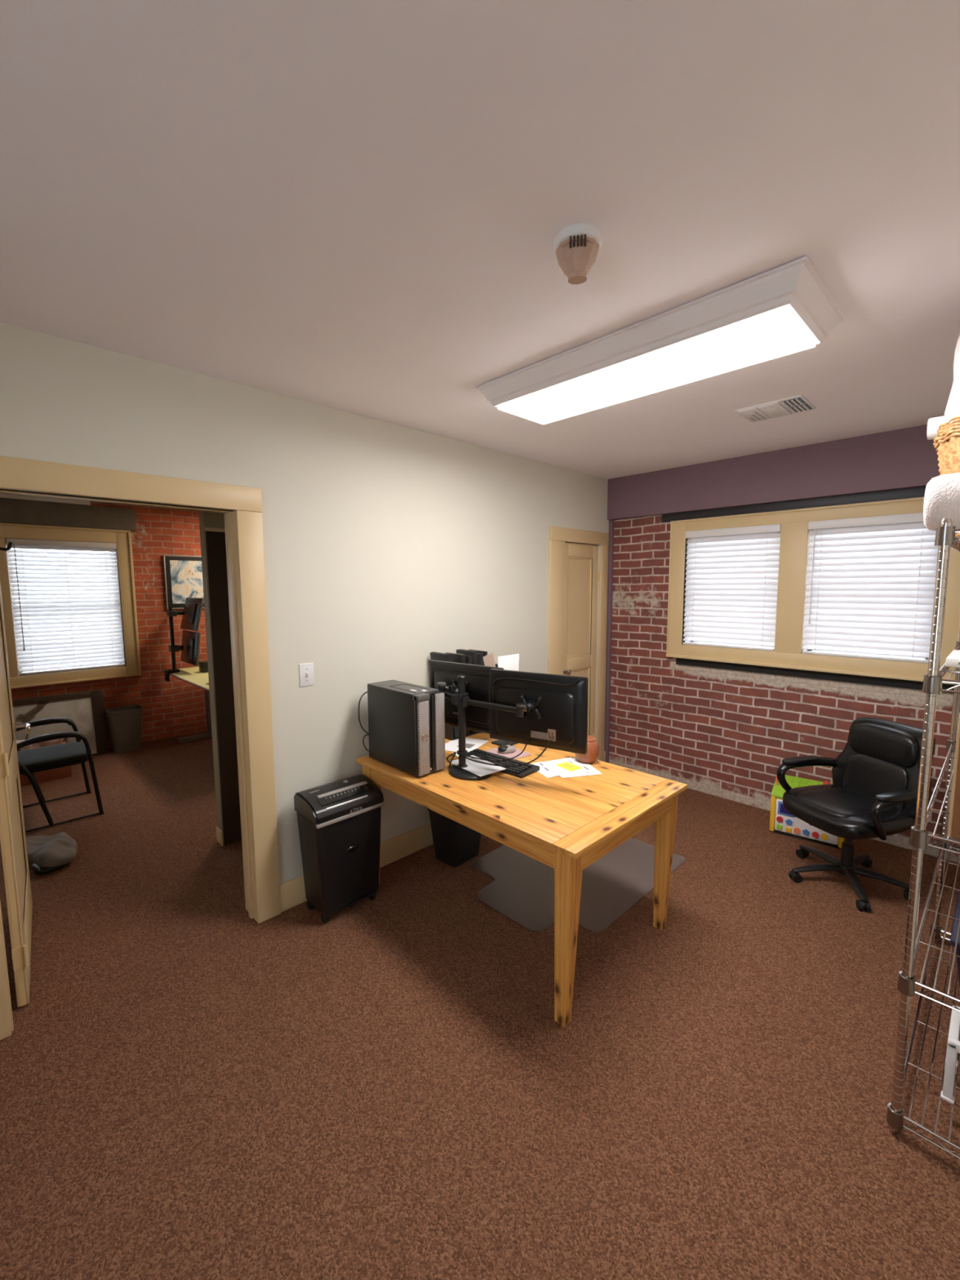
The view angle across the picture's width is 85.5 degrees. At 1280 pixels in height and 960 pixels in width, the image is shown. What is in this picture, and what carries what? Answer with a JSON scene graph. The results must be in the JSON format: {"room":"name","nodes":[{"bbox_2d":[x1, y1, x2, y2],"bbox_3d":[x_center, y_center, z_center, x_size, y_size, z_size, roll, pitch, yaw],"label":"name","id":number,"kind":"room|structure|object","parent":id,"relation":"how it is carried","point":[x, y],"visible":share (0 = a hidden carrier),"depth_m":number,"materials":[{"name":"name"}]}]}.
{"room":"office","nodes":[
{"label":"office","id":0,"kind":"room"},
{"bbox_2d":[11,501,207,748],"bbox_3d":[-4.066,-0.163,5.450,7.020,2.642,0.200,-6,8,-44],"label":"wall","id":1,"kind":"structure","parent":0,"point":[175,707],"depth_m":5.77,"materials":[{"name":"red brick"}]},
{"bbox_2d":[0,493,90,505],"bbox_3d":[-4.862,-1.321,4.367,2.550,0.107,0.060,-6,8,-44],"label":"trim","id":2,"kind":"structure","parent":1,"relation":"attached to","point":[2,495],"depth_m":4.99,"materials":[{"name":"white paint"}]},
{"bbox_2d":[0,497,136,531],"bbox_3d":[-4.105,-1.234,5.130,1.180,0.230,0.050,-6,8,-44],"label":"lintel","id":3,"kind":"object","parent":1,"relation":"attached to","point":[13,511],"visible":1,"depth_m":5.11,"materials":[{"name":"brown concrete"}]},
{"bbox_2d":[0,523,141,688],"bbox_3d":[-4.547,-0.315,4.922,2.140,1.548,0.255,-6,8,-44],"label":"window","id":4,"kind":"structure","parent":1,"relation":"in","point":[5,538],"depth_m":5.26,"materials":[{"name":"white paint"}]},
{"bbox_2d":[5,537,124,675],"bbox_3d":[-4.115,-0.338,5.206,0.853,1.290,0.082,-6,8,-44],"label":"window blind","id":5,"kind":"object","parent":4,"relation":"attached to","point":[51,652],"visible":1,"depth_m":5.19,"materials":[{"name":"white paint"}]},
{"bbox_2d":[163,555,204,608],"bbox_3d":[-3.204,-0.676,6.084,0.860,0.600,0.028,-6,8,-44],"label":"framed picture","id":6,"kind":"object","parent":1,"relation":"attached to","point":[183,575],"visible":0.48,"depth_m":5.89,"materials":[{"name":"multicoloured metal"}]},
{"bbox_2d":[169,560,204,604],"bbox_3d":[-3.199,-0.678,6.078,0.740,0.485,0.004,-6,8,-44],"label":"art print","id":7,"kind":"object","parent":6,"relation":"attached to","point":[185,575],"depth_m":5.92},
{"bbox_2d":[198,511,224,845],"bbox_3d":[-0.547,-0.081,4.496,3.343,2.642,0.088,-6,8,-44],"label":"door frame","id":8,"kind":"structure","parent":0,"point":[206,519],"depth_m":3.32,"materials":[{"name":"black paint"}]},
{"bbox_2d":[204,527,225,532],"bbox_3d":[-1.416,-0.719,3.509,0.821,0.022,0.007,-6,8,-44],"label":"trim","id":9,"kind":"structure","parent":8,"relation":"attached to","point":[206,529],"depth_m":3.26,"materials":[{"name":"paint"}]},
{"bbox_2d":[216,826,222,845],"bbox_3d":[-1.736,1.310,3.460,0.008,0.100,0.098,-6,8,-44],"label":"baseboard","id":10,"kind":"structure","parent":8,"relation":"attached to","point":[219,833],"depth_m":3.45,"materials":[{"name":"paint"}]},
{"bbox_2d":[205,531,241,845],"bbox_3d":[-1.409,0.311,3.617,0.816,2.050,0.007,-6,8,-44],"label":"door","id":11,"kind":"structure","parent":8,"relation":"in","point":[215,540],"depth_m":3.36,"materials":[{"name":"black wood"}]},
{"bbox_2d":[0,321,608,884],"bbox_3d":[-1.203,0.123,2.551,7.020,2.642,0.130,-6,8,-44],"label":"wall","id":12,"kind":"structure","parent":0,"point":[388,546],"depth_m":2.82,"materials":[{"name":"beige paint"}]},
{"bbox_2d":[0,542,32,1007],"bbox_3d":[-2.152,0.445,2.325,0.199,2.033,0.881,-5,8,-40],"label":"door","id":13,"kind":"structure","parent":12,"relation":"in","point":[12,830],"depth_m":2.16,"materials":[{"name":"paint"}]},
{"bbox_2d":[0,455,280,1039],"bbox_3d":[-1.524,0.391,2.257,1.173,2.172,0.178,-6,8,-44],"label":"door frame","id":14,"kind":"structure","parent":12,"relation":"attached to","point":[243,526],"depth_m":2.50,"materials":[{"name":"paint"}]},
{"bbox_2d":[298,662,314,686],"bbox_3d":[-0.911,0.184,2.740,0.080,0.120,0.019,-6,8,-44],"label":"light switch","id":15,"kind":"object","parent":12,"relation":"attached to","point":[306,670],"visible":1,"depth_m":2.74,"materials":[{"name":"white paint"}]},
{"bbox_2d":[280,822,433,912],"bbox_3d":[-0.246,1.272,3.507,2.259,0.150,0.014,-6,8,-44],"label":"baseboard","id":16,"kind":"structure","parent":12,"relation":"attached to","point":[292,892],"depth_m":3.20,"materials":[{"name":"paint"}]},
{"bbox_2d":[547,525,608,761],"bbox_3d":[0.856,0.152,4.477,0.833,2.168,0.024,-6,8,-44],"label":"door frame","id":17,"kind":"structure","parent":12,"relation":"attached to","point":[558,535],"depth_m":4.28,"materials":[{"name":"paint"}]},
{"bbox_2d":[563,542,599,754],"bbox_3d":[0.882,0.198,4.518,0.540,2.043,0.100,-6,8,-44],"label":"door","id":18,"kind":"structure","parent":12,"relation":"in","point":[581,561],"depth_m":4.53,"materials":[{"name":"paint"}]},
{"bbox_2d":[0,730,959,1279],"bbox_3d":[-1.571,1.449,3.072,7.220,0.100,7.300,-6,8,-44],"label":"floor","id":19,"kind":"structure","parent":0,"point":[193,1087],"depth_m":1.83,"materials":[{"name":"brown carpet"}]},
{"bbox_2d":[19,742,71,786],"bbox_3d":[-3.983,1.120,4.673,0.450,0.250,0.350,-6,8,-44],"label":"wooden box","id":20,"kind":"object","parent":19,"relation":"on","point":[65,771],"visible":0.18,"depth_m":4.61,"materials":[{"name":"brown wood"}]},
{"bbox_2d":[16,740,32,750],"bbox_3d":[-4.041,0.942,4.555,0.187,0.124,0.162,-6,8,-44],"label":"bundle","id":21,"kind":"object","parent":20,"relation":"on","point":[28,747],"visible":0.3,"depth_m":4.54,"materials":[{"name":"brown"}]},
{"bbox_2d":[36,733,63,746],"bbox_3d":[-3.907,0.920,4.724,0.200,0.138,0.172,-6,8,-44],"label":"bundle","id":22,"kind":"object","parent":20,"relation":"on","point":[57,741],"visible":0.35,"depth_m":4.67,"materials":[{"name":"brown"}]},
{"bbox_2d":[26,831,78,873],"bbox_3d":[-2.734,1.320,3.294,0.499,0.128,0.253,4,7,33],"label":"cloth bag","id":23,"kind":"object","parent":19,"relation":"on","point":[46,854],"visible":0.88,"depth_m":3.20,"materials":[{"name":"grey fabric"}]},
{"bbox_2d":[16,717,104,832],"bbox_3d":[-3.264,0.874,3.893,0.587,0.908,0.627,-6,8,-44],"label":"chair","id":24,"kind":"object","parent":19,"relation":"on","point":[30,761],"visible":0.84,"depth_m":3.83,"materials":[{"name":"black metal"}]},
{"bbox_2d":[12,689,109,755],"bbox_3d":[-4.228,0.880,5.070,0.940,0.658,0.144,-6,8,-44],"label":"canvas","id":25,"kind":"object","parent":19,"relation":"on","point":[86,709],"visible":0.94,"depth_m":5.19},
{"bbox_2d":[104,704,143,753],"bbox_3d":[-3.740,0.939,5.473,0.312,0.442,0.242,-6,8,-44],"label":"wastebasket","id":26,"kind":"object","parent":19,"relation":"on","point":[124,722],"visible":1,"depth_m":5.40,"materials":[{"name":"grey plastic"}]},
{"bbox_2d":[162,666,212,743],"bbox_3d":[-2.609,0.760,5.417,0.788,0.800,1.720,-6,8,-44],"label":"desk","id":27,"kind":"object","parent":19,"relation":"on","point":[192,676],"visible":0.26,"depth_m":5.67,"materials":[{"name":"beige laminate"}]},
{"bbox_2d":[164,606,184,681],"bbox_3d":[-3.270,0.039,5.566,0.215,0.790,0.100,-6,8,-44],"label":"pole","id":28,"kind":"object","parent":27,"relation":"attached to","point":[173,648],"visible":1,"depth_m":5.53,"materials":[{"name":"black metal"}]},
{"bbox_2d":[180,629,200,666],"bbox_3d":[-3.140,0.079,5.614,0.079,0.350,0.544,-6,8,-44],"label":"monitor","id":29,"kind":"object","parent":28,"relation":"attached to","point":[190,639],"visible":1,"depth_m":5.52,"materials":[{"name":"black plastic"}]},
{"bbox_2d":[180,597,204,631],"bbox_3d":[-3.114,-0.282,5.604,0.106,0.345,0.544,-6,8,-44],"label":"monitor","id":30,"kind":"object","parent":28,"relation":"attached to","point":[193,608],"visible":0.96,"depth_m":5.51,"materials":[{"name":"black plastic"}]},
{"bbox_2d":[198,661,208,672],"bbox_3d":[-2.945,0.288,5.574,0.103,0.110,0.120,-6,8,-44],"label":"speaker","id":31,"kind":"object","parent":27,"relation":"on","point":[203,665],"visible":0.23,"depth_m":5.52},
{"bbox_2d":[293,773,384,923],"bbox_3d":[-0.735,1.096,2.754,0.391,0.659,0.254,-6,8,-44],"label":"paper shredder","id":32,"kind":"object","parent":19,"relation":"on","point":[339,821],"visible":1,"depth_m":2.65,"materials":[{"name":"black plastic"}]},
{"bbox_2d":[426,808,480,866],"bbox_3d":[-0.145,1.197,3.278,0.252,0.345,0.302,5,8,41],"label":"waste bin","id":33,"kind":"object","parent":19,"relation":"on","point":[455,843],"visible":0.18,"depth_m":3.18,"materials":[{"name":"black plastic"}]},
{"bbox_2d":[356,732,687,1026],"bbox_3d":[0.156,1.051,2.760,0.930,0.740,1.488,-6,8,-44],"label":"desk","id":34,"kind":"object","parent":19,"relation":"on","point":[567,824],"visible":0.69,"depth_m":2.33,"materials":[{"name":"brown wood"}]},
{"bbox_2d":[367,680,444,777],"bbox_3d":[-0.402,0.462,2.798,0.174,0.428,0.463,-6,8,-44],"label":"desktop computer","id":35,"kind":"object","parent":34,"relation":"on","point":[406,721],"visible":1,"depth_m":2.68,"materials":[{"name":"paint"}]},
{"bbox_2d":[358,691,368,734],"bbox_3d":[-0.642,0.413,2.940,0.112,0.250,0.032,1,6,12],"label":"power cable","id":36,"kind":"object","parent":35,"relation":"attached to","point":[366,691],"visible":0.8,"depth_m":2.96,"materials":[{"name":"black rubber"}]},
{"bbox_2d":[362,734,368,751],"bbox_3d":[-0.636,0.585,2.953,0.078,0.101,0.015,2,6,20],"label":"cable","id":37,"kind":"object","parent":35,"relation":"attached to","point":[365,735],"visible":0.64,"depth_m":2.96,"materials":[{"name":"black rubber"}]},
{"bbox_2d":[417,700,430,776],"bbox_3d":[-0.283,0.492,2.607,0.065,0.379,0.016,-6,8,-44],"label":"grille","id":38,"kind":"object","parent":35,"relation":"attached to","point":[423,706],"depth_m":2.60,"materials":[{"name":"grey metal"}]},
{"bbox_2d":[434,693,444,770],"bbox_3d":[-0.208,0.473,2.679,0.061,0.401,0.016,-6,8,-44],"label":"grille","id":39,"kind":"object","parent":35,"relation":"attached to","point":[439,707],"depth_m":2.67,"materials":[{"name":"grey metal"}]},
{"bbox_2d":[444,724,480,740],"bbox_3d":[-0.120,0.423,3.403,0.328,0.380,0.180,-6,8,-44],"label":"file organizer","id":40,"kind":"object","parent":34,"relation":"on","point":[448,729],"visible":0.15,"depth_m":3.27,"materials":[{"name":"black plastic"}]},
{"bbox_2d":[430,651,458,738],"bbox_3d":[-0.226,0.346,3.282,0.097,0.540,0.162,-6,8,-44],"label":"binder","id":41,"kind":"object","parent":40,"relation":"in","point":[433,655],"visible":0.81,"depth_m":3.24,"materials":[{"name":"black plastic"}]},
{"bbox_2d":[445,652,465,732],"bbox_3d":[-0.169,0.349,3.338,0.062,0.526,0.162,-6,8,-44],"label":"binder","id":42,"kind":"object","parent":40,"relation":"in","point":[456,658],"visible":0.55,"depth_m":3.29,"materials":[{"name":"black plastic"}]},
{"bbox_2d":[456,648,478,733],"bbox_3d":[-0.086,0.334,3.419,0.044,0.536,0.162,-6,8,-44],"label":"binder","id":43,"kind":"object","parent":40,"relation":"in","point":[467,652],"visible":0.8,"depth_m":3.35,"materials":[{"name":"black plastic"}]},
{"bbox_2d":[465,655,472,735],"bbox_3d":[-0.128,0.352,3.380,0.067,0.511,0.162,-6,8,-44],"label":"binder","id":44,"kind":"object","parent":40,"relation":"in","point":[468,658],"visible":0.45,"depth_m":3.31,"materials":[{"name":"black plastic"}]},
{"bbox_2d":[469,649,487,665],"bbox_3d":[-0.015,0.331,3.489,0.026,0.526,0.162,-6,8,-44],"label":"binder","id":45,"kind":"object","parent":40,"relation":"in","point":[485,653],"visible":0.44,"depth_m":3.41,"materials":[{"name":"black plastic"}]},
{"bbox_2d":[477,653,483,665],"bbox_3d":[-0.050,0.340,3.455,0.050,0.516,0.162,-6,8,-44],"label":"binder","id":46,"kind":"object","parent":40,"relation":"in","point":[480,660],"visible":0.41,"depth_m":3.37,"materials":[{"name":"black plastic"}]},
{"bbox_2d":[452,748,475,756],"bbox_3d":[-0.069,0.653,2.997,0.160,0.001,0.110,-4,7,-29],"label":"paper sheet","id":47,"kind":"object","parent":34,"relation":"on","point":[468,750],"visible":0.19,"depth_m":3.04,"materials":[{"name":"white paper"}]},
{"bbox_2d":[444,737,488,751],"bbox_3d":[-0.103,0.637,3.159,0.215,0.001,0.280,3,7,25],"label":"paper sheet","id":48,"kind":"object","parent":34,"relation":"on","point":[452,745],"visible":0.63,"depth_m":3.17,"materials":[{"name":"white paper"}]},
{"bbox_2d":[436,675,542,780],"bbox_3d":[0.012,0.444,2.598,0.210,0.503,0.599,-6,8,-44],"label":"monitor stand","id":49,"kind":"object","parent":34,"relation":"on","point":[458,695],"visible":0.98,"depth_m":2.64,"materials":[{"name":"black plastic"}]},
{"bbox_2d":[446,751,456,768],"bbox_3d":[-0.158,0.629,2.734,0.040,0.098,0.074,-4,7,-29],"label":"cable bundle","id":50,"kind":"object","parent":49,"relation":"on","point":[455,753],"visible":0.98,"depth_m":2.72,"materials":[{"name":"black rubber"}]},
{"bbox_2d":[428,659,503,733],"bbox_3d":[-0.089,0.307,2.824,0.512,0.358,0.044,4,7,38],"label":"monitor","id":51,"kind":"object","parent":49,"relation":"attached to","point":[477,677],"visible":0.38,"depth_m":2.78,"materials":[{"name":"black plastic"}]},
{"bbox_2d":[449,755,505,776],"bbox_3d":[-0.018,0.657,2.724,0.170,0.001,0.280,-5,8,-38],"label":"paper sheet","id":52,"kind":"object","parent":49,"relation":"on","point":[477,768],"visible":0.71,"depth_m":2.69,"materials":[{"name":"white paper"}]},
{"bbox_2d":[489,668,588,754],"bbox_3d":[0.265,0.337,2.495,0.512,0.358,0.052,3,7,32],"label":"monitor","id":53,"kind":"object","parent":49,"relation":"attached to","point":[562,708],"visible":0.99,"depth_m":2.45,"materials":[{"name":"black plastic"}]},
{"bbox_2d":[461,737,528,761],"bbox_3d":[0.068,0.520,2.573,0.369,0.166,0.041,2,6,24],"label":"cable","id":54,"kind":"object","parent":53,"relation":"attached to","point":[527,737],"visible":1,"depth_m":2.54,"materials":[{"name":"black rubber"}]},
{"bbox_2d":[461,739,551,766],"bbox_3d":[0.116,0.537,2.539,0.489,0.165,0.043,3,7,27],"label":"cable","id":55,"kind":"object","parent":53,"relation":"hanging from","point":[549,742],"visible":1,"depth_m":2.50,"materials":[{"name":"black rubber"}]},
{"bbox_2d":[457,748,539,777],"bbox_3d":[0.094,0.659,2.807,0.450,0.027,0.152,5,8,42],"label":"keyboard","id":56,"kind":"object","parent":34,"relation":"on","point":[520,771],"visible":0.74,"depth_m":2.74,"materials":[{"name":"black plastic"}]},
{"bbox_2d":[491,663,518,746],"bbox_3d":[0.165,0.385,3.174,0.240,0.500,0.120,-6,8,-44],"label":"stand","id":57,"kind":"object","parent":34,"relation":"on","point":[499,742],"visible":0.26,"depth_m":3.16,"materials":[{"name":"black plastic"}]},
{"bbox_2d":[482,652,495,666],"bbox_3d":[0.072,0.227,3.050,0.155,0.311,0.003,-6,8,-44],"label":"manila folder","id":58,"kind":"object","parent":57,"relation":"on","point":[488,660],"visible":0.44,"depth_m":3.02,"materials":[{"name":"beige paper"}]},
{"bbox_2d":[497,653,519,671],"bbox_3d":[0.174,0.232,3.162,0.190,0.280,0.004,-6,8,-44],"label":"paper sheets","id":59,"kind":"object","parent":57,"relation":"on","point":[511,662],"visible":0.44,"depth_m":3.16,"materials":[{"name":"white paper"}]},
{"bbox_2d":[485,747,531,759],"bbox_3d":[0.158,0.652,2.995,0.180,0.003,0.220,-5,8,-38],"label":"mouse pad","id":60,"kind":"object","parent":34,"relation":"on","point":[495,750],"visible":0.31,"depth_m":2.97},
{"bbox_2d":[497,743,515,753],"bbox_3d":[0.157,0.627,3.007,0.111,0.042,0.064,-3,6,-24],"label":"computer mouse","id":61,"kind":"object","parent":60,"relation":"on","point":[503,748],"visible":1,"depth_m":2.98,"materials":[{"name":"white plastic"}]},
{"bbox_2d":[531,757,571,777],"bbox_3d":[0.424,0.676,2.761,0.279,0.001,0.216,-3,6,-23],"label":"paper sheet","id":62,"kind":"object","parent":34,"relation":"on","point":[541,771],"visible":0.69,"depth_m":2.69,"materials":[{"name":"white paper"}]},
{"bbox_2d":[560,763,601,777],"bbox_3d":[0.495,0.678,2.725,0.220,0.001,0.200,-2,6,-14],"label":"paper sheet","id":63,"kind":"object","parent":62,"relation":"on","point":[597,772],"visible":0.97,"depth_m":2.65,"materials":[{"name":"white paper"}]},
{"bbox_2d":[535,757,595,776],"bbox_3d":[0.453,0.673,2.760,0.250,0.001,0.216,-2,6,-17],"label":"paper sheet","id":64,"kind":"object","parent":63,"relation":"on","point":[550,766],"visible":0.95,"depth_m":2.74,"materials":[{"name":"white paper"}]},
{"bbox_2d":[555,761,582,771],"bbox_3d":[0.474,0.672,2.760,0.085,0.001,0.120,-4,7,-34],"label":"sticky note","id":65,"kind":"object","parent":64,"relation":"on","point":[570,766],"visible":1,"depth_m":2.75,"materials":[{"name":"yellow paper"}]},
{"bbox_2d":[574,735,599,764],"bbox_3d":[0.586,0.596,2.841,0.132,0.143,0.134,-6,8,-44],"label":"jar","id":66,"kind":"object","parent":34,"relation":"on","point":[593,748],"visible":0.73,"depth_m":2.79,"materials":[{"name":"brown ceramic"}]},
{"bbox_2d":[471,837,684,932],"bbox_3d":[0.538,1.378,3.143,1.220,0.004,0.925,-6,8,-44],"label":"chair mat","id":67,"kind":"object","parent":19,"relation":"on","point":[522,890],"visible":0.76,"depth_m":2.96,"materials":[{"name":"clear plastic"}]},
{"bbox_2d":[768,774,844,848],"bbox_3d":[2.247,1.133,3.548,0.424,0.392,0.288,4,7,37],"label":"box","id":68,"kind":"object","parent":19,"relation":"on","point":[781,821],"visible":0.52,"depth_m":3.52,"materials":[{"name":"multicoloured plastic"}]},
{"bbox_2d":[776,716,935,911],"bbox_3d":[2.131,0.937,2.952,0.671,0.907,0.651,-2,6,-16],"label":"office chair","id":69,"kind":"object","parent":19,"relation":"on","point":[873,793],"visible":0.92,"depth_m":2.92,"materials":[{"name":"black leather"}]},
{"bbox_2d":[796,787,893,817],"bbox_3d":[2.060,0.935,2.931,0.421,0.076,0.343,-2,6,-16],"label":"seat cushion","id":70,"kind":"object","parent":69,"relation":"on","point":[824,802],"depth_m":2.91,"materials":[{"name":"black leather"}]},
{"bbox_2d":[842,752,908,808],"bbox_3d":[2.286,0.828,2.984,0.107,0.307,0.349,-2,6,-16],"label":"cushion","id":71,"kind":"object","parent":69,"relation":"on","point":[869,775],"depth_m":2.98,"materials":[{"name":"black leather"}]},
{"bbox_2d":[848,723,919,768],"bbox_3d":[2.322,0.600,2.971,0.105,0.208,0.376,-2,6,-16],"label":"headrest pillow","id":72,"kind":"object","parent":69,"relation":"on","point":[882,745],"depth_m":2.94,"materials":[{"name":"black leather"}]},
{"bbox_2d":[885,518,959,1159],"bbox_3d":[1.878,0.569,1.799,1.273,1.880,0.475,-6,8,-44],"label":"wire shelving","id":73,"kind":"object","parent":19,"relation":"on","point":[945,538],"visible":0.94,"depth_m":1.56,"materials":[{"name":"silver metal"}]},
{"bbox_2d":[923,472,959,531],"bbox_3d":[1.412,-0.390,1.433,0.164,0.164,0.275,-6,8,-44],"label":"paper towel roll","id":74,"kind":"object","parent":73,"relation":"on","point":[942,492],"visible":0.96,"depth_m":1.45,"materials":[{"name":"white paper"}]},
{"bbox_2d":[933,414,959,539],"bbox_3d":[1.759,-0.518,1.616,0.544,0.375,0.544,-2,6,-14],"label":"wicker basket","id":75,"kind":"object","parent":73,"relation":"on","point":[947,441],"visible":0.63,"depth_m":1.67,"materials":[{"name":"beige wicker"}]},
{"bbox_2d":[927,415,947,439],"bbox_3d":[1.827,-0.759,1.735,0.076,0.076,0.500,-6,8,-44],"label":"paper roll","id":76,"kind":"object","parent":75,"relation":"on","point":[933,424],"visible":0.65,"depth_m":1.88,"materials":[{"name":"white paper"}]},
{"bbox_2d":[944,334,959,429],"bbox_3d":[1.712,-0.715,1.544,0.251,0.730,0.487,-6,8,-44],"label":"plastic bag","id":77,"kind":"object","parent":75,"relation":"in","point":[953,408],"visible":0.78,"depth_m":1.65,"materials":[{"name":"white plastic"}]},
{"bbox_2d":[940,1004,959,1104],"bbox_3d":[1.641,1.360,1.611,0.206,0.205,0.292,-6,8,-44],"label":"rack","id":78,"kind":"object","parent":73,"relation":"on","point":[953,1042],"visible":0.92,"depth_m":1.64,"materials":[{"name":"paint"}]},
{"bbox_2d":[945,649,959,667],"bbox_3d":[1.719,0.072,1.649,0.301,0.028,0.340,-6,8,-44],"label":"carton","id":79,"kind":"object","parent":73,"relation":"on","point":[953,660],"visible":1,"depth_m":1.66,"materials":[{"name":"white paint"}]},
{"bbox_2d":[947,714,959,839],"bbox_3d":[1.586,0.386,1.478,0.364,0.352,0.334,-6,8,-44],"label":"cardboard box","id":80,"kind":"object","parent":73,"relation":"on","point":[953,831],"visible":1,"depth_m":1.47,"materials":[{"name":"brown cardboard"}]},
{"bbox_2d":[950,885,959,988],"bbox_3d":[2.075,1.268,2.032,0.520,0.295,0.336,-6,8,-44],"label":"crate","id":81,"kind":"object","parent":73,"relation":"on","point":[955,924],"visible":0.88,"depth_m":1.99,"materials":[{"name":"blue plastic"}]},
{"bbox_2d":[0,0,959,479],"bbox_3d":[-1.585,-1.278,2.789,7.220,0.100,7.300,-6,8,-44],"label":"ceiling","id":82,"kind":"structure","parent":0,"point":[360,207],"depth_m":1.25,"materials":[{"name":"paint"}]},
{"bbox_2d":[554,223,601,284],"bbox_3d":[0.267,-1.040,1.425,0.128,0.111,0.128,1,6,10],"label":"smoke detector","id":83,"kind":"object","parent":82,"relation":"attached to","point":[576,246],"visible":1,"depth_m":1.39,"materials":[{"name":"white paint"}]},
{"bbox_2d":[475,256,845,424],"bbox_3d":[0.637,-1.120,2.150,0.502,0.104,1.362,-6,8,-44],"label":"ceiling light","id":84,"kind":"object","parent":82,"relation":"attached to","point":[788,308],"visible":1,"depth_m":1.90,"materials":[{"name":"white plastic"}]},
{"bbox_2d":[733,395,816,422],"bbox_3d":[1.589,-1.237,2.796,0.280,0.015,0.320,-6,8,-44],"label":"ceiling vent","id":85,"kind":"object","parent":82,"relation":"in","point":[796,404],"visible":1,"depth_m":2.77,"materials":[{"name":"white metal"}]},
{"bbox_2d":[781,397,812,412],"bbox_3d":[1.662,-1.230,2.721,0.237,0.002,0.086,-6,8,-44],"label":"grille","id":86,"kind":"object","parent":85,"relation":"attached to","point":[793,404],"depth_m":2.71,"materials":[{"name":"white metal"}]},
{"bbox_2d":[608,515,959,863],"bbox_3d":[2.302,-0.026,3.827,0.220,2.642,2.950,-6,8,-44],"label":"wall","id":87,"kind":"structure","parent":0,"point":[726,734],"depth_m":4.19,"materials":[{"name":"red brick"}]},
{"bbox_2d":[604,520,613,763],"bbox_3d":[1.190,0.057,4.791,0.035,2.288,0.035,-6,8,-44],"label":"trim","id":88,"kind":"structure","parent":87,"relation":"attached to","point":[611,547],"depth_m":4.77,"materials":[{"name":"paint"}]},
{"bbox_2d":[607,424,939,519],"bbox_3d":[2.194,-1.153,3.610,0.065,0.354,2.950,-6,8,-44],"label":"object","id":89,"kind":"structure","parent":87,"relation":"attached to","point":[903,458],"depth_m":3.62,"materials":[{"name":"paint"}]},
{"bbox_2d":[662,485,926,522],"bbox_3d":[2.383,-0.928,3.466,0.030,0.066,2.450,-6,8,-44],"label":"lintel","id":90,"kind":"object","parent":87,"relation":"attached to","point":[913,492],"visible":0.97,"depth_m":3.59,"materials":[{"name":"metal"}]},
{"bbox_2d":[666,497,959,684],"bbox_3d":[2.282,-0.362,3.751,0.263,1.118,1.807,-6,8,-44],"label":"window","id":91,"kind":"structure","parent":87,"relation":"in","point":[803,644],"depth_m":3.66,"materials":[{"name":"beige paint"}]},
{"bbox_2d":[684,636,774,648],"bbox_3d":[2.002,-0.405,4.078,0.200,0.927,0.700,-6,8,-44],"label":"window","id":92,"kind":"structure","parent":91,"relation":"attached to","point":[684,637],"depth_m":4.13,"materials":[{"name":"white paint"}]},
{"bbox_2d":[682,524,781,651],"bbox_3d":[1.916,-0.397,3.994,0.065,0.913,0.685,-6,8,-44],"label":"window blind","id":93,"kind":"object","parent":91,"relation":"attached to","point":[731,584],"visible":0.94,"depth_m":3.97,"materials":[{"name":"white paint"}]},
{"bbox_2d":[801,512,937,662],"bbox_3d":[2.513,-0.336,3.378,0.082,0.913,0.690,-6,8,-44],"label":"window blind","id":94,"kind":"object","parent":91,"relation":"attached to","point":[870,584],"visible":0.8,"depth_m":3.36,"materials":[{"name":"white paint"}]},
{"bbox_2d":[675,657,954,693],"bbox_3d":[2.256,0.231,3.730,0.021,0.061,1.740,-6,8,-44],"label":"trim","id":95,"kind":"structure","parent":87,"relation":"attached to","point":[908,684],"depth_m":3.64,"materials":[{"name":"black wood"}]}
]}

